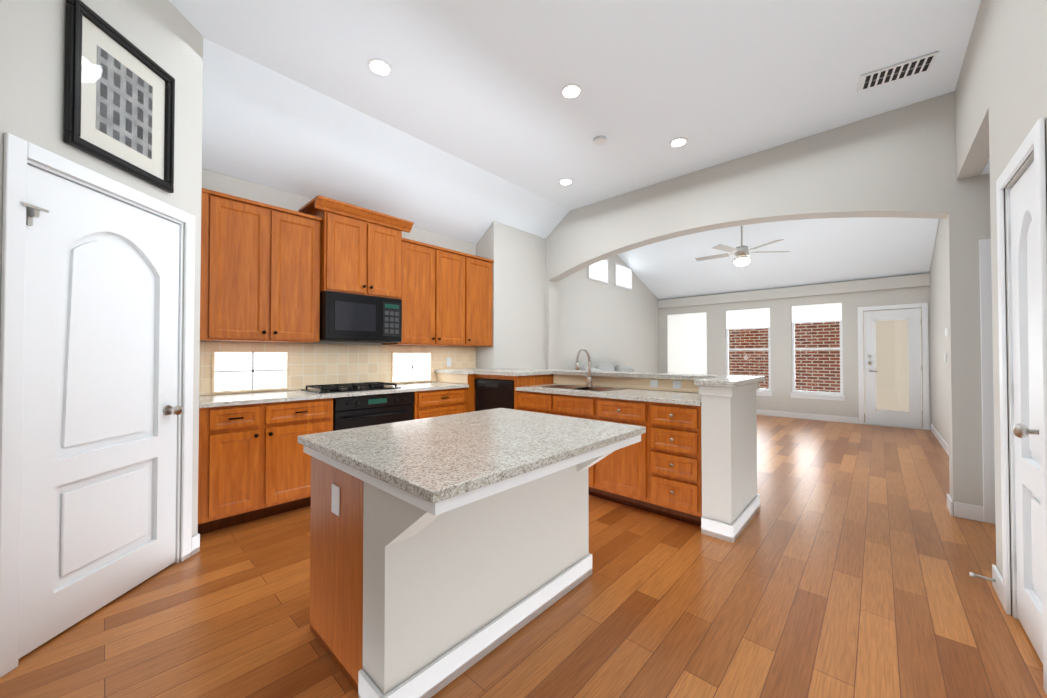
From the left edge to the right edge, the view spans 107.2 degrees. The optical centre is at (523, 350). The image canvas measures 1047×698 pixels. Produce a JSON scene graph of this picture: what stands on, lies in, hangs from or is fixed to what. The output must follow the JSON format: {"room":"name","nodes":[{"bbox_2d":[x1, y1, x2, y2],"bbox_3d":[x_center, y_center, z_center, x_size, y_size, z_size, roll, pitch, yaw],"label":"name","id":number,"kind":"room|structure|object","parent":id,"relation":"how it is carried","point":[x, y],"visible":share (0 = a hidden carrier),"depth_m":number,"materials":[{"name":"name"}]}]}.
{"room":"kitchen","nodes":[
{"label":"kitchen","id":0,"kind":"room"},
{"bbox_2d":[0,0,202,561],"bbox_3d":[-2.581,-0.463,1.586,2.057,3.450,1.997,-1,-1,43],"label":"wall","id":1,"kind":"structure","parent":0,"point":[166,36],"depth_m":1.96,"materials":[{"name":"beige paint"}]},
{"bbox_2d":[0,133,194,677],"bbox_3d":[-2.087,0.212,1.939,0.118,2.110,0.908,0,-1,-2],"label":"door frame","id":2,"kind":"structure","parent":1,"relation":"attached to","point":[18,151],"depth_m":1.54,"materials":[{"name":"white wood"}]},
{"bbox_2d":[18,164,182,658],"bbox_3d":[-2.038,0.247,1.923,0.115,2.015,0.781,0,-1,-2],"label":"pantry door","id":3,"kind":"structure","parent":1,"relation":"in","point":[102,409],"depth_m":1.85,"materials":[{"name":"white wood"}]},
{"bbox_2d":[64,0,174,192],"bbox_3d":[-2.025,-1.248,1.973,0.034,0.670,0.537,0,-1,-2],"label":"framed picture","id":4,"kind":"object","parent":1,"relation":"attached to","point":[119,100],"visible":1,"depth_m":1.92,"materials":[{"name":"black"}]},
{"bbox_2d":[200,168,545,395],"bbox_3d":[-1.898,-0.434,3.706,0.500,3.450,6.050,-1,-1,43],"label":"wall","id":5,"kind":"structure","parent":0,"point":[518,256],"depth_m":5.16,"materials":[{"name":"beige paint"}]},
{"bbox_2d":[212,350,288,393],"bbox_3d":[-2.342,0.178,3.338,0.014,0.351,0.556,-1,-1,43],"label":"window","id":6,"kind":"structure","parent":5,"relation":"attached to","point":[239,371],"depth_m":3.32,"materials":[{"name":"white glass"}]},
{"bbox_2d":[200,188,323,342],"bbox_3d":[-2.217,-0.630,3.248,0.347,1.113,0.840,-1,-1,43],"label":"upper cabinet","id":7,"kind":"object","parent":5,"relation":"attached to","point":[317,268],"depth_m":3.09,"materials":[{"name":"brown wood"}]},
{"bbox_2d":[199,342,475,395],"bbox_3d":[-1.645,0.160,4.114,0.006,0.432,2.965,-1,-1,43],"label":"backsplash","id":8,"kind":"structure","parent":5,"relation":"attached to","point":[317,364],"depth_m":3.85,"materials":[{"name":"beige tile"}]},
{"bbox_2d":[308,197,375,295],"bbox_3d":[-1.747,-0.922,3.701,0.433,0.794,0.446,-1,-1,43],"label":"upper cabinet","id":9,"kind":"object","parent":5,"relation":"attached to","point":[347,232],"depth_m":3.54,"materials":[{"name":"brown wood"}]},
{"bbox_2d":[320,291,401,343],"bbox_3d":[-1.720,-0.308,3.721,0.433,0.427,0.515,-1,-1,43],"label":"microwave","id":10,"kind":"object","parent":5,"relation":"attached to","point":[343,317],"depth_m":3.55,"materials":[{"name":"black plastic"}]},
{"bbox_2d":[376,212,403,299],"bbox_3d":[-1.513,-0.918,3.955,0.433,0.794,0.363,-1,-1,43],"label":"upper cabinet","id":11,"kind":"object","parent":5,"relation":"attached to","point":[389,240],"depth_m":3.84,"materials":[{"name":"brown wood"}]},
{"bbox_2d":[384,300,403,343],"bbox_3d":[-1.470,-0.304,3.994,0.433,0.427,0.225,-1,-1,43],"label":"control panel","id":12,"kind":"object","parent":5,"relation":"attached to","point":[393,309],"depth_m":3.87,"materials":[{"name":"black plastic"}]},
{"bbox_2d":[391,352,431,382],"bbox_3d":[-1.290,0.194,4.483,0.014,0.351,0.526,-1,-1,43],"label":"window","id":13,"kind":"structure","parent":5,"relation":"attached to","point":[411,367],"depth_m":4.47,"materials":[{"name":"white glass"}]},
{"bbox_2d":[382,238,467,346],"bbox_3d":[-1.121,-0.613,4.441,0.347,1.113,0.881,-1,-1,43],"label":"upper cabinet","id":14,"kind":"object","parent":5,"relation":"attached to","point":[435,277],"depth_m":4.33,"materials":[{"name":"brown wood"}]},
{"bbox_2d":[447,358,450,366],"bbox_3d":[-0.942,0.149,4.870,0.006,0.115,0.070,-1,-1,43],"label":"outlet","id":15,"kind":"object","parent":5,"relation":"attached to","point":[448,362],"visible":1,"depth_m":4.87,"materials":[{"name":"white plastic"}]},
{"bbox_2d":[468,254,493,346],"bbox_3d":[-0.670,-0.607,4.933,0.347,1.113,0.454,-1,-1,43],"label":"upper cabinet","id":16,"kind":"object","parent":5,"relation":"attached to","point":[480,269],"depth_m":4.83,"materials":[{"name":"brown wood"}]},
{"bbox_2d":[0,415,1046,697],"bbox_3d":[1.933,1.327,3.455,6.550,0.080,11.300,-1,-1,43],"label":"floor","id":17,"kind":"structure","parent":0,"point":[850,559],"depth_m":1.85,"materials":[{"name":"brown wood"}]},
{"bbox_2d":[198,398,337,534],"bbox_3d":[-2.121,0.842,3.126,0.627,0.882,0.881,-1,-1,43],"label":"base cabinet","id":18,"kind":"object","parent":17,"relation":"on","point":[254,461],"depth_m":2.84,"materials":[{"name":"brown wood"}]},
{"bbox_2d":[199,382,468,405],"bbox_3d":[-1.628,0.388,3.662,0.637,0.033,2.328,-1,-1,43],"label":"countertop","id":19,"kind":"structure","parent":18,"relation":"on","point":[275,396],"depth_m":3.19,"materials":[{"name":"grey stone"}]},
{"bbox_2d":[301,382,401,393],"bbox_3d":[-1.632,0.349,3.689,0.460,0.044,0.760,-1,-1,43],"label":"cooktop","id":20,"kind":"object","parent":19,"relation":"in","point":[328,388],"depth_m":3.59,"materials":[{"name":"black metal"}]},
{"bbox_2d":[338,394,413,429],"bbox_3d":[-1.565,0.851,3.742,0.612,0.882,0.780,-1,-1,43],"label":"oven","id":21,"kind":"object","parent":17,"relation":"on","point":[371,409],"depth_m":3.51,"materials":[{"name":"black metal"}]},
{"bbox_2d":[414,386,468,419],"bbox_3d":[-1.070,0.858,4.270,0.627,0.882,0.667,-1,-1,43],"label":"base cabinet","id":22,"kind":"object","parent":17,"relation":"on","point":[452,400],"depth_m":4.04,"materials":[{"name":"brown wood"}]},
{"bbox_2d":[434,372,473,411],"bbox_3d":[-0.625,0.790,4.746,0.626,1.031,0.641,-1,-1,43],"label":"base cabinet","id":23,"kind":"object","parent":17,"relation":"on","point":[446,377],"depth_m":4.39,"materials":[{"name":"brown wood"}]},
{"bbox_2d":[304,444,631,697],"bbox_3d":[-0.207,0.866,1.889,0.975,0.801,1.262,-1,-1,43],"label":"kitchen island","id":24,"kind":"object","parent":17,"relation":"on","point":[445,550],"depth_m":1.52,"materials":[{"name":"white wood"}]},
{"bbox_2d":[302,412,641,515],"bbox_3d":[-0.198,0.445,1.871,1.030,0.041,1.255,-1,-1,43],"label":"island countertop","id":25,"kind":"structure","parent":24,"relation":"on","point":[447,465],"depth_m":1.48,"materials":[{"name":"grey stone"}]},
{"bbox_2d":[474,376,553,410],"bbox_3d":[-0.121,0.785,4.387,0.687,1.031,0.618,-1,-1,43],"label":"dishwasher","id":26,"kind":"object","parent":17,"relation":"on","point":[490,392],"depth_m":4.14,"materials":[{"name":"black plastic"}]},
{"bbox_2d":[514,388,605,495],"bbox_3d":[0.479,0.851,3.834,0.937,0.883,0.620,-1,-1,43],"label":"base cabinet","id":27,"kind":"object","parent":17,"relation":"on","point":[555,403],"depth_m":3.57,"materials":[{"name":"brown wood"}]},
{"bbox_2d":[581,362,633,371],"bbox_3d":[1.765,0.781,7.080,0.950,1.111,2.100,-1,-1,43],"label":"sofa","id":28,"kind":"object","parent":17,"relation":"on","point":[609,366],"visible":0.12,"depth_m":7.12,"materials":[{"name":"grey fabric"}]},
{"bbox_2d":[594,396,645,510],"bbox_3d":[0.997,0.845,3.358,0.470,0.883,0.620,-1,-1,43],"label":"base cabinet","id":29,"kind":"object","parent":17,"relation":"on","point":[619,477],"depth_m":3.13,"materials":[{"name":"brown wood"}]},
{"bbox_2d":[646,400,697,525],"bbox_3d":[1.314,0.841,3.067,0.390,0.883,0.620,-1,-1,43],"label":"base cabinet","id":30,"kind":"object","parent":17,"relation":"on","point":[690,457],"depth_m":2.86,"materials":[{"name":"brown wood"}]},
{"bbox_2d":[526,384,697,403],"bbox_3d":[0.790,0.383,3.543,1.797,0.039,0.623,-1,-1,43],"label":"countertop","id":31,"kind":"structure","parent":30,"relation":"on","point":[626,393],"depth_m":3.36,"materials":[{"name":"grey stone"}]},
{"bbox_2d":[537,348,624,391],"bbox_3d":[0.550,0.275,3.804,0.750,0.587,0.430,-1,-1,43],"label":"sink","id":32,"kind":"object","parent":31,"relation":"in","point":[589,388],"depth_m":3.89,"materials":[{"name":"silver metal"}]},
{"bbox_2d":[698,384,757,542],"bbox_3d":[1.567,0.765,2.914,0.187,1.031,0.765,-1,-1,43],"label":"half wall","id":33,"kind":"structure","parent":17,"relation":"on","point":[727,417],"depth_m":2.67,"materials":[{"name":"white paint"}]},
{"bbox_2d":[434,368,764,387],"bbox_3d":[0.462,0.267,3.959,3.300,0.083,0.990,-1,-1,43],"label":"countertop","id":34,"kind":"structure","parent":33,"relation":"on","point":[687,380],"depth_m":3.76,"materials":[{"name":"grey stone"}]},
{"bbox_2d":[169,0,980,243],"bbox_3d":[-0.329,-1.814,2.282,4.457,0.670,6.047,-1,-1,43],"label":"ceiling","id":35,"kind":"structure","parent":0,"point":[465,120],"depth_m":2.94,"materials":[{"name":"white paint"}]},
{"bbox_2d":[367,58,392,76],"bbox_3d":[-1.025,-2.017,2.756,0.170,0.008,0.170,-1,-1,43],"label":"recessed light","id":36,"kind":"object","parent":35,"relation":"in","point":[379,67],"visible":1,"depth_m":2.75,"materials":[{"name":"white"}]},
{"bbox_2d":[559,178,572,184],"bbox_3d":[0.504,-1.992,4.569,0.170,0.008,0.170,-1,-1,43],"label":"recessed light","id":37,"kind":"object","parent":35,"relation":"in","point":[566,181],"visible":1,"depth_m":4.55,"materials":[{"name":"white"}]},
{"bbox_2d":[560,84,581,98],"bbox_3d":[0.373,-2.014,3.006,0.170,0.008,0.170,-1,-1,43],"label":"recessed light","id":38,"kind":"object","parent":35,"relation":"in","point":[571,91],"visible":1,"depth_m":3.00,"materials":[{"name":"white"}]},
{"bbox_2d":[593,136,605,145],"bbox_3d":[0.726,-1.994,3.672,0.120,0.028,0.120,-1,-1,43],"label":"smoke detector","id":39,"kind":"object","parent":35,"relation":"attached to","point":[599,140],"visible":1,"depth_m":3.65,"materials":[{"name":"white plastic"}]},
{"bbox_2d":[669,137,687,147],"bbox_3d":[1.496,-2.004,3.727,0.170,0.008,0.170,-1,-1,43],"label":"recessed light","id":40,"kind":"object","parent":35,"relation":"in","point":[677,142],"visible":1,"depth_m":3.71,"materials":[{"name":"white"}]},
{"bbox_2d":[857,51,938,91],"bbox_3d":[2.696,-2.012,2.801,0.400,0.014,0.200,-1,-1,35],"label":"ceiling vent","id":41,"kind":"object","parent":35,"relation":"in","point":[912,67],"visible":1,"depth_m":2.79,"materials":[{"name":"white metal"}]},
{"bbox_2d":[557,255,658,372],"bbox_3d":[1.711,-0.702,7.899,0.150,4.100,4.997,-1,-1,43],"label":"wall","id":42,"kind":"structure","parent":0,"point":[603,323],"depth_m":7.76,"materials":[{"name":"beige paint"}]},
{"bbox_2d":[587,259,607,283],"bbox_3d":[1.450,-1.578,7.489,0.030,0.480,0.710,-1,-1,43],"label":"clerestory window","id":43,"kind":"structure","parent":42,"relation":"in","point":[598,271],"depth_m":7.54,"materials":[{"name":"white glass"}]},
{"bbox_2d":[614,262,631,289],"bbox_3d":[2.134,-1.568,8.233,0.030,0.480,0.730,-1,-1,43],"label":"clerestory window","id":44,"kind":"structure","parent":42,"relation":"in","point":[622,276],"depth_m":8.22,"materials":[{"name":"white glass"}]},
{"bbox_2d":[546,91,990,506],"bbox_3d":[2.611,-0.758,3.813,5.997,4.100,0.200,-1,-1,43],"label":"wall","id":45,"kind":"structure","parent":0,"point":[900,162],"depth_m":3.40,"materials":[{"name":"beige paint"}]},
{"bbox_2d":[948,499,983,521],"bbox_3d":[3.955,1.218,2.402,1.745,0.110,0.012,-1,-1,43],"label":"baseboard","id":46,"kind":"structure","parent":45,"relation":"attached to","point":[966,511],"depth_m":2.93,"materials":[{"name":"white wood"}]},
{"bbox_2d":[979,238,995,523],"bbox_3d":[3.750,0.221,2.599,0.865,2.110,0.015,-1,-1,43],"label":"door frame","id":47,"kind":"structure","parent":45,"relation":"attached to","point":[987,380],"depth_m":2.87,"materials":[{"name":"white wood"}]},
{"bbox_2d":[618,217,938,299],"bbox_3d":[3.495,-1.884,6.309,4.644,1.180,4.644,-1,-1,43],"label":"ceiling","id":48,"kind":"structure","parent":0,"point":[826,250],"depth_m":6.81,"materials":[{"name":"white paint"}]},
{"bbox_2d":[695,225,789,265],"bbox_3d":[3.269,-1.732,5.862,1.244,1.250,1.292,-1,-1,43],"label":"room ceiling fan","id":49,"kind":"object","parent":48,"relation":"hanging from","point":[741,256],"visible":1,"depth_m":5.76,"materials":[{"name":"silver metal"}]},
{"bbox_2d":[659,272,931,429],"bbox_3d":[5.118,-0.700,8.060,4.950,4.100,0.150,-1,-1,43],"label":"wall","id":50,"kind":"structure","parent":0,"point":[780,399],"depth_m":7.74,"materials":[{"name":"beige paint"}]},
{"bbox_2d":[667,312,706,373],"bbox_3d":[3.865,0.045,9.133,0.980,1.840,0.130,-1,-1,43],"label":"living room window","id":51,"kind":"structure","parent":50,"relation":"in","point":[687,343],"depth_m":9.10,"materials":[{"name":"white glass"}]},
{"bbox_2d":[726,307,772,395],"bbox_3d":[4.804,0.033,8.271,0.910,1.840,0.130,-1,-1,43],"label":"living room window","id":52,"kind":"structure","parent":50,"relation":"in","point":[753,319],"depth_m":8.23,"materials":[{"name":"white"}]},
{"bbox_2d":[726,308,769,329],"bbox_3d":[4.798,-0.663,8.273,0.830,0.418,0.022,-1,-1,43],"label":"blind","id":53,"kind":"object","parent":52,"relation":"attached to","point":[756,318],"depth_m":8.25,"materials":[{"name":"white fabric"}]},
{"bbox_2d":[657,273,929,308],"bbox_3d":[5.043,-1.151,7.984,4.644,0.200,0.067,-1,-1,43],"label":"beam","id":54,"kind":"structure","parent":50,"relation":"attached to","point":[911,281],"depth_m":7.51,"materials":[{"name":"beige paint"}]},
{"bbox_2d":[757,409,858,423],"bbox_3d":[4.734,1.298,8.272,3.700,0.110,0.012,-1,-1,43],"label":"baseboard","id":55,"kind":"structure","parent":50,"relation":"attached to","point":[759,412],"depth_m":7.50,"materials":[{"name":"white wood"}]},
{"bbox_2d":[790,302,844,400],"bbox_3d":[5.673,0.022,7.472,0.850,1.840,0.130,-1,-1,43],"label":"living room window","id":56,"kind":"structure","parent":50,"relation":"in","point":[819,313],"depth_m":7.46,"materials":[{"name":"white"}]},
{"bbox_2d":[792,303,841,323],"bbox_3d":[5.667,-0.707,7.475,0.770,0.352,0.022,-1,-1,43],"label":"blind","id":57,"kind":"object","parent":56,"relation":"attached to","point":[825,312],"depth_m":7.45,"materials":[{"name":"white"}]},
{"bbox_2d":[864,308,922,428],"bbox_3d":[6.437,0.305,6.735,0.723,2.030,0.099,-1,-1,43],"label":"patio door","id":58,"kind":"structure","parent":50,"relation":"in","point":[912,417],"depth_m":6.72,"materials":[{"name":"white"}]},
{"bbox_2d":[857,303,929,429],"bbox_3d":[6.426,0.270,6.729,0.890,2.125,0.015,-1,-1,43],"label":"door frame","id":59,"kind":"structure","parent":50,"relation":"attached to","point":[925,373],"depth_m":6.54,"materials":[{"name":"white wood"}]},
{"bbox_2d":[864,423,922,429],"bbox_3d":[6.457,1.326,6.748,0.740,0.012,0.170,-1,-1,43],"label":"trim","id":60,"kind":"structure","parent":50,"relation":"attached to","point":[894,426],"depth_m":6.68,"materials":[{"name":"white wood"}]},
{"bbox_2d":[930,219,948,444],"bbox_3d":[5.314,-0.746,4.726,0.150,4.100,4.797,-1,-1,43],"label":"wall","id":61,"kind":"structure","parent":0,"point":[939,365],"depth_m":5.48,"materials":[{"name":"beige paint"}]},
{"bbox_2d":[931,424,948,454],"bbox_3d":[5.199,1.249,4.700,0.015,0.110,4.644,-1,-1,43],"label":"baseboard","id":62,"kind":"structure","parent":61,"relation":"attached to","point":[943,443],"depth_m":5.39,"materials":[{"name":"white wood"}]},
{"bbox_2d":[980,158,989,174],"bbox_3d":[3.657,-1.384,1.907,1.667,0.100,1.197,-1,-1,43],"label":"ceiling","id":63,"kind":"structure","parent":0,"point":[986,169],"depth_m":2.82,"materials":[{"name":"white paint"}]},
{"bbox_2d":[955,0,1046,615],"bbox_3d":[1.357,-0.475,0.714,0.123,3.450,6.047,-1,-1,43],"label":"wall","id":64,"kind":"structure","parent":0,"point":[1001,98],"depth_m":1.87,"materials":[{"name":"beige paint"}]},
{"bbox_2d":[969,572,994,581],"bbox_3d":[2.441,1.208,2.054,0.087,0.024,0.024,-1,-1,43],"label":"door stop","id":65,"kind":"object","parent":64,"relation":"attached to","point":[971,574],"depth_m":2.05,"materials":[{"name":"silver metal"}]},
{"bbox_2d":[992,564,1002,604],"bbox_3d":[2.453,1.212,1.989,0.012,0.110,0.260,-1,-1,43],"label":"baseboard","id":66,"kind":"structure","parent":64,"relation":"attached to","point":[998,584],"depth_m":1.99,"materials":[{"name":"white"}]},
{"bbox_2d":[996,118,1046,694],"bbox_3d":[2.169,0.207,1.611,0.128,2.110,0.690,-1,-1,43],"label":"trim","id":67,"kind":"structure","parent":64,"relation":"attached to","point":[1035,139],"depth_m":1.68,"materials":[{"name":"white wood"}]},
{"bbox_2d":[1010,161,1042,663],"bbox_3d":[2.134,0.243,1.652,0.115,2.015,0.540,-1,-1,43],"label":"closet door","id":68,"kind":"structure","parent":64,"relation":"in","point":[1026,412],"depth_m":1.72,"materials":[{"name":"white wood"}]},
{"label":"outside","id":69,"kind":"structure","parent":0,"visible":0},
{"bbox_2d":[729,308,921,412],"bbox_3d":[6.902,-0.588,8.966,6.650,4.100,0.100,-1,-1,43],"label":"brick wall","id":70,"kind":"structure","parent":69,"point":[836,355],"depth_m":8.84,"materials":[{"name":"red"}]}
]}

